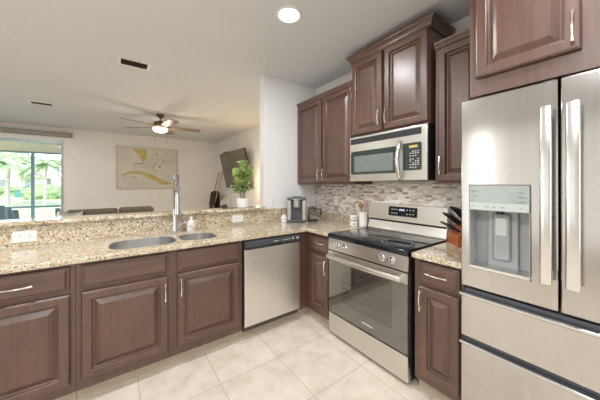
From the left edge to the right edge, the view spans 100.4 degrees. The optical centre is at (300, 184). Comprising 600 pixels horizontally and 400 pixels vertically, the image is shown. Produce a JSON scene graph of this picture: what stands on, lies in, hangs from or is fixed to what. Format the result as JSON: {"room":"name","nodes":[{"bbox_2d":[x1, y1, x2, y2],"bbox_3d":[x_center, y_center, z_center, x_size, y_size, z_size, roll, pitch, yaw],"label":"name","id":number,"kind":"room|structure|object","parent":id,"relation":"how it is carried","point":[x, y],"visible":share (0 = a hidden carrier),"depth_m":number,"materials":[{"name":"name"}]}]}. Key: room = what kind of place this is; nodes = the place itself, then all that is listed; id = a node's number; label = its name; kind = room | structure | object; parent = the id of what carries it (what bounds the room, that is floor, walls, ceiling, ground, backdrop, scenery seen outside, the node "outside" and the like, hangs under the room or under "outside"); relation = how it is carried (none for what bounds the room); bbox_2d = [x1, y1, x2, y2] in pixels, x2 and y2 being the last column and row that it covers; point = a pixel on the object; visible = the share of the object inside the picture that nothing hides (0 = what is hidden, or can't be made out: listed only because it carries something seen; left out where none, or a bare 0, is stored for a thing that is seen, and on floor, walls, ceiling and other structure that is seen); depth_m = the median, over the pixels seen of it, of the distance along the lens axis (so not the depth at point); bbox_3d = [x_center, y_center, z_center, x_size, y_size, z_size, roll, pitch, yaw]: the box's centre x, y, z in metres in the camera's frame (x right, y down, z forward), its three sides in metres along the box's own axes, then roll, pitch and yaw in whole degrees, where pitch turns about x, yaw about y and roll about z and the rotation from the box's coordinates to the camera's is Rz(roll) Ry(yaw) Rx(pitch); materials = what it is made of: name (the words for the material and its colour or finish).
{"room":"kitchen","nodes":[
{"label":"kitchen","id":0,"kind":"room"},
{"bbox_2d":[0,140,60,144],"bbox_3d":[-7.387,-1.315,6.649,14.000,0.100,3.330,0,0,-36],"label":"ceiling","id":1,"kind":"structure","parent":0,"point":[0,140],"depth_m":7.49,"materials":[{"name":"white paint"}]},
{"bbox_2d":[0,141,60,152],"bbox_3d":[-8.214,-1.135,7.772,14.000,0.260,0.140,0,0,-36],"label":"beam","id":2,"kind":"structure","parent":1,"relation":"attached to","point":[12,146],"depth_m":7.63,"materials":[{"name":"beige"}]},
{"bbox_2d":[0,122,216,212],"bbox_3d":[-5.043,0.018,6.234,6.080,2.675,0.120,0,0,-36],"label":"wall","id":3,"kind":"structure","parent":0,"point":[89,157],"depth_m":6.35,"materials":[{"name":"paint"}]},
{"bbox_2d":[0,137,62,210],"bbox_3d":[-6.492,0.182,5.140,2.350,2.345,0.120,0,0,-36],"label":"door","id":4,"kind":"structure","parent":3,"relation":"in","point":[1,138],"depth_m":5.74,"materials":[{"name":"white paint"}]},
{"bbox_2d":[0,127,71,137],"bbox_3d":[-6.389,-1.153,5.110,2.540,0.105,0.088,0,0,-36],"label":"window valance","id":5,"kind":"object","parent":3,"relation":"attached to","point":[2,129],"visible":1,"depth_m":5.48,"materials":[{"name":"fabric"}]},
{"bbox_2d":[116,145,176,188],"bbox_3d":[-4.141,-0.445,6.800,1.413,1.108,0.037,0,0,-36],"label":"painting","id":6,"kind":"object","parent":3,"relation":"attached to","point":[136,167],"visible":0.95,"depth_m":6.74},
{"bbox_2d":[0,0,469,142],"bbox_3d":[-1.904,-1.370,1.951,6.250,0.100,10.800,0,0,-36],"label":"ceiling","id":7,"kind":"structure","parent":0,"point":[208,59],"depth_m":2.50,"materials":[{"name":"paint"}]},
{"bbox_2d":[27,100,54,106],"bbox_3d":[-4.207,-1.315,4.055,0.300,0.010,0.170,0,0,-36],"label":"ceiling vent","id":8,"kind":"object","parent":7,"relation":"in","point":[29,101],"visible":1,"depth_m":4.04,"materials":[{"name":"white plastic"}]},
{"bbox_2d":[117,56,150,70],"bbox_3d":[-1.816,-1.315,2.724,0.300,0.010,0.190,0,0,-36],"label":"ceiling vent","id":9,"kind":"object","parent":7,"relation":"in","point":[120,60],"visible":1,"depth_m":2.71,"materials":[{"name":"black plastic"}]},
{"bbox_2d":[118,113,200,142],"bbox_3d":[-2.604,-1.055,4.703,1.345,0.530,1.363,0,0,-36],"label":"ceiling fan","id":10,"kind":"object","parent":7,"relation":"hanging from","point":[160,126],"visible":1,"depth_m":4.64,"materials":[{"name":"brown wood"}]},
{"bbox_2d":[276,5,301,23],"bbox_3d":[-0.093,-1.314,1.939,0.200,0.012,0.200,0,0,-36],"label":"recessed light","id":11,"kind":"object","parent":7,"relation":"in","point":[289,14],"visible":1,"depth_m":1.93,"materials":[{"name":"white glass"}]},
{"bbox_2d":[217,125,259,207],"bbox_3d":[-1.070,0.018,5.864,0.123,2.675,5.190,0,0,-36],"label":"wall","id":12,"kind":"structure","parent":0,"point":[249,139],"depth_m":6.12,"materials":[{"name":"paint"}]},
{"bbox_2d":[220,148,252,187],"bbox_3d":[-1.680,-0.383,6.371,0.255,0.922,1.650,0,0,-36],"label":"television","id":13,"kind":"object","parent":12,"relation":"attached to","point":[228,160],"visible":0.56,"depth_m":6.48,"materials":[{"name":"black plastic"}]},
{"bbox_2d":[79,312,439,399],"bbox_3d":[-1.864,1.395,1.980,6.150,0.080,10.800,0,0,-36],"label":"floor","id":14,"kind":"structure","parent":0,"point":[298,357],"depth_m":1.78,"materials":[{"name":"tile"}]},
{"bbox_2d":[0,264,76,399],"bbox_3d":[-1.721,0.919,1.607,0.456,0.872,0.650,0,0,-36],"label":"base cabinet","id":15,"kind":"object","parent":14,"relation":"on","point":[38,307],"visible":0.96,"depth_m":1.42,"materials":[{"name":"brown wood"}]},
{"bbox_2d":[67,206,153,214],"bbox_3d":[-3.295,0.869,4.317,1.420,0.972,0.860,0,0,-36],"label":"sofa","id":16,"kind":"object","parent":14,"relation":"on","point":[137,208],"visible":0.11,"depth_m":4.10,"materials":[{"name":"brown fabric"}]},
{"bbox_2d":[55,210,82,216],"bbox_3d":[-3.490,0.472,3.763,0.328,0.178,0.200,0,0,-36],"label":"folded blanket","id":17,"kind":"object","parent":16,"relation":"on","point":[60,213],"visible":0.66,"depth_m":3.72,"materials":[{"name":"beige fabric"}]},
{"bbox_2d":[67,208,117,214],"bbox_3d":[-3.325,0.662,4.003,0.638,0.545,0.210,0,0,-36],"label":"cushion","id":18,"kind":"object","parent":16,"relation":"on","point":[102,210],"depth_m":3.95,"materials":[{"name":"brown fabric"}]},
{"bbox_2d":[119,206,153,212],"bbox_3d":[-2.859,0.659,4.346,0.504,0.552,0.210,0,0,-36],"label":"cushion","id":19,"kind":"object","parent":16,"relation":"on","point":[138,208],"depth_m":4.26,"materials":[{"name":"brown fabric"}]},
{"bbox_2d":[76,241,241,399],"bbox_3d":[-1.104,0.919,2.062,1.074,0.872,0.650,0,0,-36],"label":"base cabinet","id":20,"kind":"object","parent":14,"relation":"on","point":[138,315],"visible":0.98,"depth_m":1.76,"materials":[{"name":"brown wood"}]},
{"bbox_2d":[0,206,368,274],"bbox_3d":[-0.686,0.383,2.201,2.908,0.185,0.958,0,0,-36],"label":"countertop","id":21,"kind":"structure","parent":20,"relation":"on","point":[59,244],"depth_m":2.04,"materials":[{"name":"stone"}]},
{"bbox_2d":[12,230,36,242],"bbox_3d":[-1.981,0.370,1.792,0.122,0.085,0.007,0,0,-36],"label":"outlet","id":22,"kind":"object","parent":21,"relation":"attached to","point":[25,235],"visible":1,"depth_m":1.79,"materials":[{"name":"white plastic"}]},
{"bbox_2d":[109,232,216,249],"bbox_3d":[-1.079,0.555,2.019,0.748,0.223,0.358,0,0,-36],"label":"sink","id":23,"kind":"object","parent":21,"relation":"in","point":[152,241],"visible":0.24,"depth_m":2.10,"materials":[{"name":"metal"}]},
{"bbox_2d":[171,174,186,232],"bbox_3d":[-1.117,0.173,2.237,0.128,0.536,0.203,0,0,-6],"label":"faucet","id":24,"kind":"object","parent":21,"relation":"on","point":[176,195],"visible":1,"depth_m":2.19,"materials":[{"name":"silver metal"}]},
{"bbox_2d":[187,216,194,230],"bbox_3d":[-1.052,0.369,2.390,0.076,0.143,0.048,0,0,-36],"label":"soap bottle","id":25,"kind":"object","parent":21,"relation":"on","point":[190,223],"visible":1,"depth_m":2.38,"materials":[{"name":"white plastic"}]},
{"bbox_2d":[232,214,242,222],"bbox_3d":[-0.693,0.370,2.742,0.122,0.080,0.007,0,0,-36],"label":"outlet","id":26,"kind":"object","parent":21,"relation":"attached to","point":[235,218],"visible":1,"depth_m":2.74,"materials":[{"name":"white plastic"}]},
{"bbox_2d":[281,214,286,221],"bbox_3d":[-0.200,0.395,2.951,0.068,0.091,0.070,0,0,-36],"label":"salt shaker","id":27,"kind":"object","parent":21,"relation":"on","point":[283,218],"visible":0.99,"depth_m":2.92,"materials":[{"name":"white ceramic"}]},
{"bbox_2d":[287,196,305,222],"bbox_3d":[-0.051,0.289,2.998,0.228,0.303,0.250,0,0,-1],"label":"coffee maker","id":28,"kind":"object","parent":21,"relation":"on","point":[296,205],"visible":1,"depth_m":2.91,"materials":[{"name":"metal"}]},
{"bbox_2d":[308,206,321,221],"bbox_3d":[0.155,0.350,3.005,0.160,0.180,0.132,0,0,41],"label":"glass pot","id":29,"kind":"object","parent":21,"relation":"on","point":[311,218],"visible":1,"depth_m":2.98,"materials":[{"name":"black glass"}]},
{"bbox_2d":[350,220,356,226],"bbox_3d":[0.561,0.408,2.668,0.081,0.066,0.082,0,0,-1],"label":"canister","id":30,"kind":"object","parent":21,"relation":"on","point":[353,223],"visible":0.94,"depth_m":2.63,"materials":[{"name":"white ceramic"}]},
{"bbox_2d":[350,213,356,219],"bbox_3d":[0.561,0.342,2.668,0.081,0.066,0.082,0,0,-1],"label":"canister","id":31,"kind":"object","parent":30,"relation":"on","point":[353,216],"visible":1,"depth_m":2.64,"materials":[{"name":"white ceramic"}]},
{"bbox_2d":[359,211,366,226],"bbox_3d":[0.659,0.363,2.654,0.089,0.155,0.089,0,0,-36],"label":"utensil crock","id":32,"kind":"object","parent":21,"relation":"on","point":[362,215],"visible":0.96,"depth_m":2.62,"materials":[{"name":"white ceramic"}]},
{"bbox_2d":[209,171,222,207],"bbox_3d":[-2.571,0.471,7.348,0.493,1.762,0.356,0,0,-36],"label":"blanket ladder","id":33,"kind":"object","parent":14,"relation":"on","point":[219,171],"visible":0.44,"depth_m":7.32,"materials":[{"name":"brown wood"}]},
{"bbox_2d":[209,191,219,207],"bbox_3d":[-2.549,0.530,7.364,0.220,0.690,0.430,0,0,-36],"label":"throw blanket","id":34,"kind":"object","parent":33,"relation":"hanging from","point":[213,193],"visible":0.75,"depth_m":7.30,"materials":[{"name":"brown fabric"}]},
{"bbox_2d":[239,233,299,337],"bbox_3d":[-0.424,0.921,2.561,0.610,0.868,0.614,0,0,-36],"label":"dishwasher","id":35,"kind":"object","parent":14,"relation":"on","point":[270,265],"visible":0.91,"depth_m":2.31,"materials":[{"name":"metal"}]},
{"bbox_2d":[296,232,329,325],"bbox_3d":[0.193,0.919,2.840,0.709,0.872,0.938,0,0,-36],"label":"base cabinet","id":36,"kind":"object","parent":14,"relation":"on","point":[314,263],"visible":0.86,"depth_m":2.48,"materials":[{"name":"brown wood"}]},
{"bbox_2d":[326,202,450,383],"bbox_3d":[0.707,0.770,2.138,0.704,1.170,0.777,0,0,-36],"label":"range","id":37,"kind":"object","parent":14,"relation":"on","point":[372,267],"visible":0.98,"depth_m":1.95,"materials":[{"name":"silver metal"}]},
{"bbox_2d":[328,227,445,256],"bbox_3d":[0.698,0.460,2.132,0.558,0.043,0.777,0,0,-36],"label":"cooktop","id":38,"kind":"object","parent":37,"relation":"in","point":[394,242],"depth_m":2.02,"materials":[{"name":"black glass"}]},
{"bbox_2d":[415,258,466,399],"bbox_3d":[1.060,0.919,1.701,0.665,0.872,0.290,0,0,-36],"label":"base cabinet","id":39,"kind":"object","parent":14,"relation":"on","point":[438,334],"visible":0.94,"depth_m":1.52,"materials":[{"name":"brown wood"}]},
{"bbox_2d":[412,242,461,268],"bbox_3d":[1.074,0.417,1.711,0.657,0.115,0.296,0,0,-36],"label":"countertop","id":40,"kind":"structure","parent":39,"relation":"on","point":[448,254],"depth_m":1.58,"materials":[{"name":"stone"}]},
{"bbox_2d":[447,219,461,247],"bbox_3d":[1.195,0.348,1.844,0.150,0.184,0.210,0,0,11],"label":"knife block","id":41,"kind":"object","parent":40,"relation":"on","point":[455,238],"visible":0.31,"depth_m":1.83,"materials":[{"name":"orange wood"}]},
{"bbox_2d":[448,224,460,232],"bbox_3d":[1.121,0.329,1.789,0.130,0.090,0.026,0,0,11],"label":"steak knife","id":42,"kind":"object","parent":41,"relation":"in","point":[449,225],"visible":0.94,"depth_m":1.78,"materials":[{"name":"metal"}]},
{"bbox_2d":[449,214,461,224],"bbox_3d":[1.150,0.277,1.802,0.156,0.131,0.033,0,0,11],"label":"kitchen knife","id":43,"kind":"object","parent":41,"relation":"in","point":[450,215],"visible":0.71,"depth_m":1.80,"materials":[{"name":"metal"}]},
{"bbox_2d":[459,69,599,399],"bbox_3d":[1.353,0.443,1.248,0.720,1.824,0.768,0,0,-36],"label":"refrigerator","id":44,"kind":"object","parent":14,"relation":"on","point":[530,300],"visible":1,"depth_m":1.15,"materials":[{"name":"metal"}]},
{"bbox_2d":[260,74,315,208],"bbox_3d":[-0.011,0.018,3.359,1.151,2.675,0.100,0,0,-36],"label":"wall","id":45,"kind":"structure","parent":0,"point":[279,98],"depth_m":3.12,"materials":[{"name":"white paint"}]},
{"bbox_2d":[270,197,275,205],"bbox_3d":[-0.342,0.203,3.046,0.075,0.115,0.010,0,0,-36],"label":"light switch","id":46,"kind":"object","parent":45,"relation":"attached to","point":[272,199],"visible":1,"depth_m":3.04,"materials":[{"name":"white plastic"}]},
{"bbox_2d":[265,206,315,221],"bbox_3d":[-0.115,0.365,3.201,0.797,0.151,0.026,0,0,-36],"label":"backsplash","id":47,"kind":"structure","parent":45,"relation":"attached to","point":[275,214],"depth_m":3.06,"materials":[{"name":"stone"}]},
{"bbox_2d":[316,15,469,241],"bbox_3d":[1.809,0.018,1.371,0.120,2.675,5.260,0,0,-36],"label":"wall","id":48,"kind":"structure","parent":0,"point":[464,23],"depth_m":2.57,"materials":[{"name":"paint"}]},
{"bbox_2d":[297,80,372,184],"bbox_3d":[0.342,-0.524,2.959,0.353,1.044,0.957,0,0,-36],"label":"upper cabinet","id":49,"kind":"object","parent":48,"relation":"attached to","point":[324,119],"visible":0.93,"depth_m":2.80,"materials":[{"name":"brown wood"}]},
{"bbox_2d":[334,196,337,204],"bbox_3d":[0.436,0.198,3.114,0.007,0.118,0.075,0,0,-36],"label":"outlet","id":50,"kind":"object","parent":48,"relation":"attached to","point":[335,197],"visible":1,"depth_m":3.11,"materials":[{"name":"white plastic"}]},
{"bbox_2d":[315,211,368,224],"bbox_3d":[0.481,0.401,3.045,0.028,0.081,0.932,0,0,-36],"label":"backsplash","id":51,"kind":"structure","parent":48,"relation":"attached to","point":[333,216],"depth_m":3.08,"materials":[{"name":"stone"}]},
{"bbox_2d":[315,183,461,225],"bbox_3d":[0.820,0.175,2.605,0.008,0.380,2.100,0,0,-36],"label":"backsplash","id":52,"kind":"structure","parent":48,"relation":"attached to","point":[425,194],"depth_m":2.54,"materials":[{"name":"tile"}]},
{"bbox_2d":[346,10,455,137],"bbox_3d":[0.844,-0.861,2.253,0.383,0.795,0.857,0,0,-36],"label":"upper cabinet","id":53,"kind":"object","parent":48,"relation":"attached to","point":[394,77],"visible":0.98,"depth_m":2.05,"materials":[{"name":"brown wood"}]},
{"bbox_2d":[350,123,435,181],"bbox_3d":[0.824,-0.244,2.244,0.422,0.431,0.766,0,0,-36],"label":"microwave","id":54,"kind":"object","parent":53,"relation":"attached to","point":[408,153],"visible":1,"depth_m":2.06,"materials":[{"name":"silver metal"}]},
{"bbox_2d":[434,27,471,183],"bbox_3d":[1.197,-0.524,1.800,0.353,1.044,0.333,0,0,-36],"label":"upper cabinet","id":55,"kind":"object","parent":48,"relation":"attached to","point":[453,51],"visible":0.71,"depth_m":1.76,"materials":[{"name":"brown wood"}]},
{"bbox_2d":[470,0,599,98],"bbox_3d":[1.439,-0.876,1.160,0.723,0.810,0.936,0,0,-36],"label":"upper cabinet","id":56,"kind":"object","parent":48,"relation":"attached to","point":[515,44],"visible":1,"depth_m":1.15,"materials":[{"name":"brown wood"}]},
{"bbox_3d":[-7.357,1.425,6.609,14.000,0.100,3.230,0,0,-36],"label":"floor","id":57,"kind":"structure","parent":0,"visible":0},
{"bbox_2d":[0,205,19,219],"bbox_3d":[-6.817,0.916,5.785,0.780,0.918,0.757,0,0,-31],"label":"patio chair","id":58,"kind":"object","parent":57,"relation":"on","point":[9,211],"visible":0.33,"depth_m":5.58,"materials":[{"name":"blue"}]},
{"bbox_2d":[0,150,60,217],"bbox_3d":[-8.143,0.185,7.675,14.000,2.380,0.080,0,0,-36],"label":"screen enclosure","id":59,"kind":"object","parent":57,"relation":"on","point":[32,206],"visible":0.31,"depth_m":7.62,"materials":[{"name":"grey metal"}]},
{"bbox_3d":[-1.313,0.824,2.387,2.099,1.062,0.100,0,0,-36],"label":"wall","id":60,"kind":"structure","parent":0,"visible":0},
{"bbox_2d":[0,210,264,248],"bbox_3d":[-1.274,0.367,2.334,2.099,0.148,0.026,0,0,-36],"label":"backsplash","id":61,"kind":"structure","parent":60,"relation":"attached to","point":[75,231],"depth_m":2.11,"materials":[{"name":"stone"}]},
{"bbox_2d":[0,206,265,226],"bbox_3d":[-1.322,0.275,2.370,2.125,0.032,0.215,0,0,-36],"label":"bar ledge","id":62,"kind":"object","parent":60,"relation":"on","point":[83,218],"visible":1,"depth_m":2.10,"materials":[{"name":"stone"}]},
{"bbox_2d":[220,197,229,207],"bbox_3d":[-0.841,0.198,2.753,0.116,0.122,0.066,0,0,-36],"label":"flower ornament","id":63,"kind":"object","parent":62,"relation":"on","point":[224,205],"visible":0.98,"depth_m":2.73,"materials":[{"name":"beige plant"}]},
{"bbox_2d":[231,160,254,207],"bbox_3d":[-0.667,-0.014,2.855,0.301,0.545,0.208,0,0,-36],"label":"potted plant","id":64,"kind":"object","parent":62,"relation":"on","point":[243,174],"visible":1,"depth_m":2.83,"materials":[{"name":"green plant"}]},
{"label":"outside","id":65,"kind":"structure","parent":0,"visible":0},
{"bbox_2d":[0,196,60,218],"bbox_3d":[-47.007,1.555,46.907,120.000,0.200,108.700,0,0,-36],"label":"lawn","id":66,"kind":"structure","parent":65,"point":[24,213],"depth_m":16.69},
{"bbox_2d":[0,186,29,195],"bbox_3d":[-38.525,0.905,33.715,15.394,1.439,1.796,0,0,-36],"label":"hedge","id":67,"kind":"object","parent":66,"relation":"on","point":[2,188],"visible":0.12,"depth_m":33.01,"materials":[{"name":"green plant"}]},
{"bbox_2d":[0,152,35,167],"bbox_3d":[-77.331,-4.434,64.621,12.240,11.777,12.394,0,0,-36],"label":"tree","id":68,"kind":"object","parent":66,"relation":"on","point":[3,155],"visible":0.17,"depth_m":62.60,"materials":[{"name":"green plant"}]},
{"bbox_2d":[13,190,22,196],"bbox_3d":[-32.550,1.035,29.363,1.450,0.840,1.000,0,0,-36],"label":"utility box","id":69,"kind":"object","parent":66,"relation":"on","point":[16,192],"visible":0.42,"depth_m":28.76,"materials":[{"name":"green paint"}]},
{"bbox_2d":[0,159,40,204],"bbox_3d":[-20.918,-0.198,18.250,3.714,3.311,2.973,0,0,34],"label":"palm tree","id":70,"kind":"object","parent":66,"relation":"on","point":[7,165],"visible":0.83,"depth_m":17.91,"materials":[{"name":"green plant"}]},
{"bbox_2d":[2,153,40,189],"bbox_3d":[-34.756,-1.253,31.160,3.541,5.417,4.238,0,0,19],"label":"palm tree","id":71,"kind":"object","parent":66,"relation":"on","point":[20,157],"visible":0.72,"depth_m":31.21,"materials":[{"name":"green plant"}]},
{"bbox_2d":[0,169,52,185],"bbox_3d":[-63.491,-1.120,52.582,15.400,5.150,11.200,0,0,-36],"label":"house","id":72,"kind":"structure","parent":66,"relation":"on","point":[14,181],"depth_m":50.91,"materials":[{"name":"paint"}]},
{"bbox_2d":[17,159,60,204],"bbox_3d":[-18.183,-0.184,17.572,3.014,3.281,2.420,0,0,2],"label":"palm tree","id":73,"kind":"object","parent":66,"relation":"on","point":[45,163],"visible":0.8,"depth_m":17.63,"materials":[{"name":"green plant"}]},
{"bbox_2d":[19,184,60,199],"bbox_3d":[-26.119,0.906,25.466,3.396,2.066,2.648,0,0,-36],"label":"round shrub","id":74,"kind":"object","parent":66,"relation":"on","point":[53,192],"visible":0.62,"depth_m":24.80,"materials":[{"name":"green plant"}]},
{"bbox_2d":[38,158,60,185],"bbox_3d":[-30.895,-0.940,31.664,4.752,4.789,4.344,0,0,-36],"label":"palm tree","id":75,"kind":"object","parent":66,"relation":"on","point":[53,171],"visible":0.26,"depth_m":31.58,"materials":[{"name":"green plant"}]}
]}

